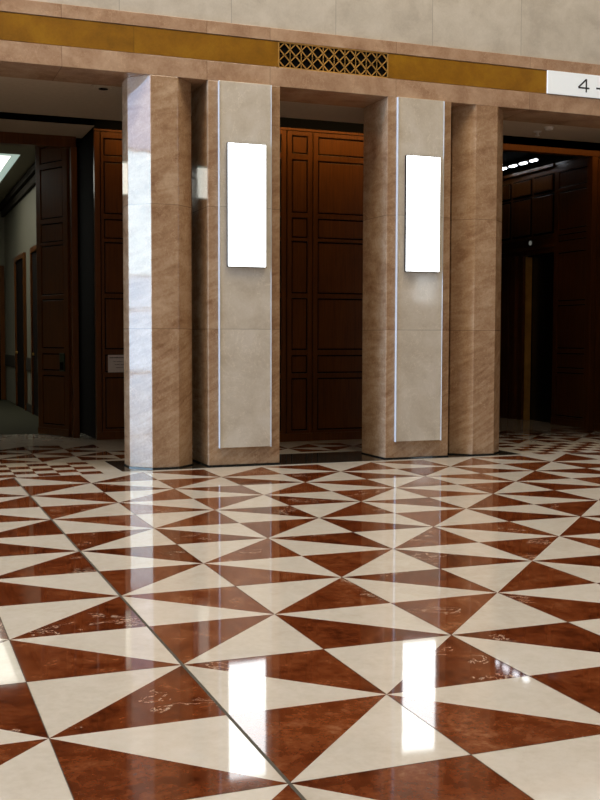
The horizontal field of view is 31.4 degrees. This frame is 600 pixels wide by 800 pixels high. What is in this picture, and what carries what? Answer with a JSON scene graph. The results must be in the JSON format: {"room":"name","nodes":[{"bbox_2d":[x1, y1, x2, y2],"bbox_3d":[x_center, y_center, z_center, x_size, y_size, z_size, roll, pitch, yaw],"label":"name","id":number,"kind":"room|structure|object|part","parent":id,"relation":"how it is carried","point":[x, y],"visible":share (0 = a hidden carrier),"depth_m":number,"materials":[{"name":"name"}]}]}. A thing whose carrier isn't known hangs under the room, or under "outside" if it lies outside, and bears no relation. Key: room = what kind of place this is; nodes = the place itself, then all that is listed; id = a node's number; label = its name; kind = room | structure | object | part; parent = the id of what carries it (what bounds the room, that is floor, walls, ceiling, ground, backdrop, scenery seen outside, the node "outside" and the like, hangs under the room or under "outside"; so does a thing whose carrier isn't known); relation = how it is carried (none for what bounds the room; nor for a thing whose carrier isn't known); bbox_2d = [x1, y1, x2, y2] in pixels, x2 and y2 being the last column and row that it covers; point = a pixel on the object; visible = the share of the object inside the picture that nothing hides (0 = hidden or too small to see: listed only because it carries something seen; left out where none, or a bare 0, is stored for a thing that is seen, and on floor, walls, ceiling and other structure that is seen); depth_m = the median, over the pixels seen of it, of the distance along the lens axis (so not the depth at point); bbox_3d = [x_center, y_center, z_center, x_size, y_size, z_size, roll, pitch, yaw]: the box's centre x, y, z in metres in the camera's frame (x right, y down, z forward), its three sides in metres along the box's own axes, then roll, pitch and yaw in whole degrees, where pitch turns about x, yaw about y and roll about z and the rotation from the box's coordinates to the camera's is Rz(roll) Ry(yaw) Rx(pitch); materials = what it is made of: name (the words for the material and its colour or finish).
{"room":"lobby","nodes":[
{"label":"lobby","id":0,"kind":"room"},
{"bbox_2d":[0,211,6,398],"bbox_3d":[-8.839,-1.984,21.427,5.830,4.050,0.100,-1,4,-21],"label":"wall","id":1,"kind":"structure","parent":0,"point":[2,249],"depth_m":22.32,"materials":[{"name":"paint"}]},
{"bbox_2d":[0,265,5,399],"bbox_3d":[-6.957,-1.394,22.109,1.650,2.800,0.050,-1,4,-21],"label":"door","id":2,"kind":"structure","parent":1,"relation":"in","point":[2,304],"depth_m":22.37,"materials":[{"name":"brown wood"}]},
{"bbox_2d":[4,185,35,404],"bbox_3d":[-4.666,-1.811,18.605,0.080,4.050,8.180,-1,4,-21],"label":"wall","id":3,"kind":"structure","parent":0,"point":[20,222],"depth_m":20.43,"materials":[{"name":"paint"}]},
{"bbox_2d":[0,161,37,412],"bbox_3d":[-7.391,-1.757,17.571,5.750,4.050,8.150,-1,4,-21],"label":"trim","id":4,"kind":"structure","parent":3,"relation":"attached to","point":[27,182],"depth_m":19.01,"materials":[{"name":"metal"}]},
{"bbox_2d":[14,252,27,410],"bbox_3d":[-5.162,-1.256,19.724,0.060,2.810,1.500,-1,4,-21],"label":"door","id":5,"kind":"structure","parent":3,"relation":"in","point":[20,305],"depth_m":19.72,"materials":[{"name":"brown wood"}]},
{"bbox_2d":[30,245,38,417],"bbox_3d":[-4.378,-1.136,17.699,0.060,2.810,0.950,-1,4,-21],"label":"door","id":6,"kind":"structure","parent":3,"relation":"in","point":[33,250],"depth_m":17.94,"materials":[{"name":"brown wood"}]},
{"bbox_2d":[0,119,93,201],"bbox_3d":[-7.040,-3.684,16.670,5.830,0.235,10.070,-1,4,-21],"label":"ceiling","id":7,"kind":"structure","parent":0,"point":[6,125],"depth_m":13.61,"materials":[{"name":"paint"}]},
{"bbox_2d":[0,153,19,181],"bbox_3d":[-6.726,-3.756,17.200,3.880,0.011,3.900,-1,4,-21],"label":"ceiling light panel","id":8,"kind":"object","parent":7,"relation":"attached to","point":[7,161],"visible":1,"depth_m":16.74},
{"bbox_2d":[0,156,10,170],"bbox_3d":[-6.679,-3.755,17.176,3.570,0.009,3.580,-1,4,-21],"label":"diffuser","id":9,"kind":"object","parent":8,"relation":"attached to","point":[5,161],"depth_m":16.74,"materials":[{"name":"white plastic"}]},
{"bbox_2d":[76,130,95,438],"bbox_3d":[-2.904,-1.491,14.216,0.220,3.930,1.300,-1,4,-21],"label":"wall niche","id":10,"kind":"object","parent":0,"point":[85,185],"visible":0.5,"depth_m":14.15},
{"bbox_2d":[93,128,123,439],"bbox_3d":[-2.161,-1.463,13.751,0.950,3.930,0.084,-1,4,-21],"label":"wall","id":11,"kind":"structure","parent":0,"point":[107,143],"depth_m":13.62,"materials":[{"name":"brown wood"}]},
{"bbox_2d":[108,355,123,371],"bbox_3d":[-2.313,-0.467,13.716,0.300,0.222,0.005,-1,4,-21],"label":"paper notice","id":12,"kind":"object","parent":11,"relation":"attached to","point":[115,362],"visible":0.78,"depth_m":13.70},
{"bbox_2d":[191,120,363,444],"bbox_3d":[0.429,-1.440,13.637,3.800,3.910,0.084,-1,4,-21],"label":"wall","id":13,"kind":"structure","parent":0,"point":[321,171],"depth_m":13.55,"materials":[{"name":"brown wood"}]},
{"bbox_2d":[0,112,599,150],"bbox_3d":[-0.801,-1.945,18.052,18.600,4.400,12.380,-1,4,-21],"label":"trim","id":14,"kind":"structure","parent":13,"relation":"attached to","point":[284,122],"depth_m":13.49,"materials":[{"name":"black paint"}]},
{"bbox_2d":[0,399,599,799],"bbox_3d":[-6.718,0.994,5.190,43.000,0.002,32.200,-1,4,-21],"label":"floor","id":15,"kind":"structure","parent":0,"point":[332,620],"depth_m":4.90,"materials":[{"name":"multicoloured tile"}]},
{"bbox_2d":[0,131,79,437],"bbox_3d":[-5.576,-1.397,12.872,5.745,3.885,0.150,-1,4,-21],"label":"door frame","id":16,"kind":"structure","parent":15,"relation":"on","point":[6,138],"depth_m":13.79,"materials":[{"name":"brown wood"}]},
{"bbox_2d":[35,147,71,436],"bbox_3d":[-3.268,-1.470,14.197,0.712,3.880,0.079,3,5,43],"label":"panelled door","id":17,"kind":"structure","parent":16,"relation":"attached to","point":[52,164],"depth_m":14.17,"materials":[{"name":"brown wood"}]},
{"bbox_2d":[59,353,64,370],"bbox_3d":[-3.132,-0.497,14.070,0.110,0.240,0.022,3,5,43],"label":"door handle","id":18,"kind":"object","parent":17,"relation":"attached to","point":[61,355],"visible":1,"depth_m":14.06,"materials":[{"name":"black metal"}]},
{"bbox_2d":[122,75,192,468],"bbox_3d":[-1.449,-1.261,10.870,0.663,3.864,0.648,-1,4,-21],"label":"column","id":19,"kind":"structure","parent":15,"relation":"on","point":[156,109],"depth_m":10.61,"materials":[{"name":"brown stone"}]},
{"bbox_2d":[191,80,279,466],"bbox_3d":[-0.668,-1.275,11.143,0.771,3.864,0.666,-1,4,-21],"label":"stone pier","id":20,"kind":"object","parent":15,"relation":"on","point":[236,310],"visible":1,"depth_m":10.88,"materials":[{"name":"brown stone"}]},
{"bbox_3d":[-0.811,-1.344,10.749,0.010,3.678,0.040,-1,4,-21],"label":"edge trim","id":21,"kind":"part","parent":20,"relation":"part of","materials":[{"name":"silver metal"}]},
{"bbox_3d":[-0.557,-1.352,10.850,0.540,3.673,0.036,-1,4,-21],"label":"panel","id":22,"kind":"part","parent":20,"relation":"part of","materials":[{"name":"beige stone"}]},
{"bbox_2d":[227,142,265,267],"bbox_3d":[-0.538,-1.960,10.778,0.410,1.235,0.042,-1,4,-21],"label":"wall lamp","id":23,"kind":"object","parent":20,"relation":"attached to","point":[246,163],"visible":1,"depth_m":10.76,"materials":[{"name":"glass"}]},
{"bbox_3d":[-0.300,-1.354,10.945,0.008,3.678,0.042,-1,4,-21],"label":"edge trim","id":24,"kind":"part","parent":20,"relation":"part of","materials":[{"name":"silver metal"}]},
{"bbox_2d":[361,97,450,458],"bbox_3d":[1.179,-1.312,11.854,0.771,3.864,0.666,-1,4,-21],"label":"stone pier","id":25,"kind":"object","parent":15,"relation":"on","point":[405,330],"visible":1,"depth_m":11.59,"materials":[{"name":"brown stone"}]},
{"bbox_3d":[1.036,-1.381,11.461,0.010,3.678,0.040,-1,4,-21],"label":"edge trim","id":26,"kind":"part","parent":25,"relation":"part of","materials":[{"name":"silver metal"}]},
{"bbox_3d":[1.291,-1.389,11.561,0.540,3.673,0.036,-1,4,-21],"label":"panel","id":27,"kind":"part","parent":25,"relation":"part of","materials":[{"name":"beige stone"}]},
{"bbox_2d":[404,155,439,272],"bbox_3d":[1.316,-1.997,11.493,0.410,1.235,0.042,-1,4,-21],"label":"wall lamp","id":28,"kind":"object","parent":25,"relation":"attached to","point":[422,173],"visible":1,"depth_m":11.47,"materials":[{"name":"glowing white glass"},{"name":"metal"}]},
{"bbox_3d":[1.547,-1.392,11.657,0.008,3.678,0.042,-1,4,-21],"label":"edge trim","id":29,"kind":"part","parent":25,"relation":"part of","materials":[{"name":"silver metal"}]},
{"bbox_2d":[448,105,502,455],"bbox_3d":[1.942,-1.329,12.177,0.663,3.864,0.648,-1,4,-21],"label":"column","id":30,"kind":"structure","parent":15,"relation":"on","point":[476,173],"depth_m":11.90,"materials":[{"name":"brown stone"}]},
{"bbox_2d":[0,76,599,172],"bbox_3d":[0.510,-3.561,14.705,18.500,0.220,5.380,-1,4,-21],"label":"ceiling","id":31,"kind":"structure","parent":0,"point":[17,95],"depth_m":12.23,"materials":[{"name":"paint"}]},
{"bbox_2d":[91,85,115,90],"bbox_3d":[-2.036,-3.231,11.066,0.260,0.028,0.260,-1,4,-21],"label":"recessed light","id":32,"kind":"object","parent":31,"relation":"in","point":[96,87],"visible":0.94,"depth_m":11.03,"materials":[{"name":"paint"}]},
{"bbox_2d":[506,160,518,167],"bbox_3d":[3.348,-3.707,16.819,0.100,0.080,0.250,-1,4,-21],"label":"lamp","id":33,"kind":"object","parent":31,"relation":"attached to","point":[510,164],"visible":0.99,"depth_m":16.78,"materials":[{"name":"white glass"}]},
{"bbox_2d":[516,158,529,164],"bbox_3d":[3.452,-3.691,16.549,0.100,0.080,0.250,-1,4,-21],"label":"lamp","id":34,"kind":"object","parent":31,"relation":"attached to","point":[522,161],"visible":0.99,"depth_m":16.51,"materials":[{"name":"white glass"}]},
{"bbox_2d":[526,154,540,161],"bbox_3d":[3.557,-3.675,16.279,0.100,0.080,0.250,-1,4,-21],"label":"lamp","id":35,"kind":"object","parent":31,"relation":"attached to","point":[533,158],"visible":1,"depth_m":16.22,"materials":[{"name":"glass"}]},
{"bbox_2d":[544,126,553,130],"bbox_3d":[3.059,-3.336,13.137,0.120,0.035,0.120,-1,4,-21],"label":"smoke detector","id":36,"kind":"object","parent":31,"relation":"attached to","point":[547,128],"visible":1,"depth_m":13.11,"materials":[{"name":"white plastic"}]},
{"bbox_2d":[31,0,599,64],"bbox_3d":[-7.968,-7.409,7.995,43.000,7.555,0.590,-1,4,-21],"label":"wall","id":37,"kind":"structure","parent":0,"point":[564,30],"depth_m":11.49,"materials":[{"name":"stone"}]},
{"bbox_2d":[0,12,597,98],"bbox_3d":[-8.800,-3.345,7.584,41.000,0.255,0.024,-1,4,-21],"label":"trim","id":38,"kind":"structure","parent":37,"relation":"attached to","point":[16,27],"depth_m":10.61,"materials":[{"name":"gold metal"}]},
{"bbox_2d":[0,0,599,128],"bbox_3d":[-8.905,-3.329,7.858,41.000,0.580,0.620,-1,4,-21],"label":"trim","id":39,"kind":"structure","parent":37,"relation":"attached to","point":[24,60],"depth_m":10.93,"materials":[{"name":"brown stone"}]},
{"bbox_2d":[278,41,387,77],"bbox_3d":[0.353,-3.530,11.110,1.240,0.265,0.026,-1,4,-21],"label":"air vent","id":40,"kind":"object","parent":37,"relation":"attached to","point":[291,55],"visible":1,"depth_m":11.10,"materials":[{"name":"gold metal"}]},
{"bbox_2d":[547,70,599,98],"bbox_3d":[3.411,-3.592,12.267,1.350,0.256,0.018,-1,4,-21],"label":"overhead sign","id":41,"kind":"object","parent":37,"relation":"attached to","point":[558,82],"visible":1,"depth_m":12.14,"materials":[{"name":"white plastic"}]},
{"bbox_2d":[503,156,576,418],"bbox_3d":[2.663,-1.700,16.560,2.580,4.100,3.680,-1,4,-21],"label":"wall","id":42,"kind":"structure","parent":0,"point":[564,158],"depth_m":17.19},
{"bbox_2d":[501,157,587,427],"bbox_3d":[3.633,-1.642,16.895,0.110,3.950,3.560,-1,4,-21],"label":"wall","id":43,"kind":"structure","parent":0,"point":[570,218],"depth_m":16.10,"materials":[{"name":"brown wood"}]},
{"bbox_2d":[499,256,528,419],"bbox_3d":[3.428,-1.010,17.476,0.100,2.620,0.900,-1,4,-21],"label":"trim","id":44,"kind":"structure","parent":43,"relation":"attached to","point":[513,268],"depth_m":17.32,"materials":[{"name":"brown wood"}]},
{"bbox_2d":[523,253,553,422],"bbox_3d":[3.787,-0.955,16.711,0.142,2.600,0.789,-1,4,-21],"label":"elevator door","id":45,"kind":"structure","parent":43,"relation":"in","point":[543,265],"depth_m":16.87,"materials":[{"name":"brown metal"}]},
{"bbox_3d":[3.780,-0.965,16.883,0.030,2.600,0.364,-1,4,-21],"label":"door panel","id":46,"kind":"part","parent":45,"relation":"part of","materials":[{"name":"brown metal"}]},
{"bbox_3d":[3.914,-0.945,16.537,0.030,2.600,0.364,-1,4,-21],"label":"door panel","id":47,"kind":"part","parent":45,"relation":"part of","materials":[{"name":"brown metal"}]},
{"bbox_2d":[593,157,599,430],"bbox_3d":[4.790,-1.493,15.320,1.350,3.840,0.084,-1,4,-21],"label":"wall","id":48,"kind":"structure","parent":0,"point":[596,406],"depth_m":15.09,"materials":[{"name":"brown wood"}]},
{"bbox_2d":[503,143,599,430],"bbox_3d":[3.799,-1.518,14.970,3.450,3.925,0.120,-1,4,-21],"label":"door frame","id":49,"kind":"structure","parent":48,"relation":"in","point":[592,167],"depth_m":15.02,"materials":[{"name":"brown wood"}]}
]}

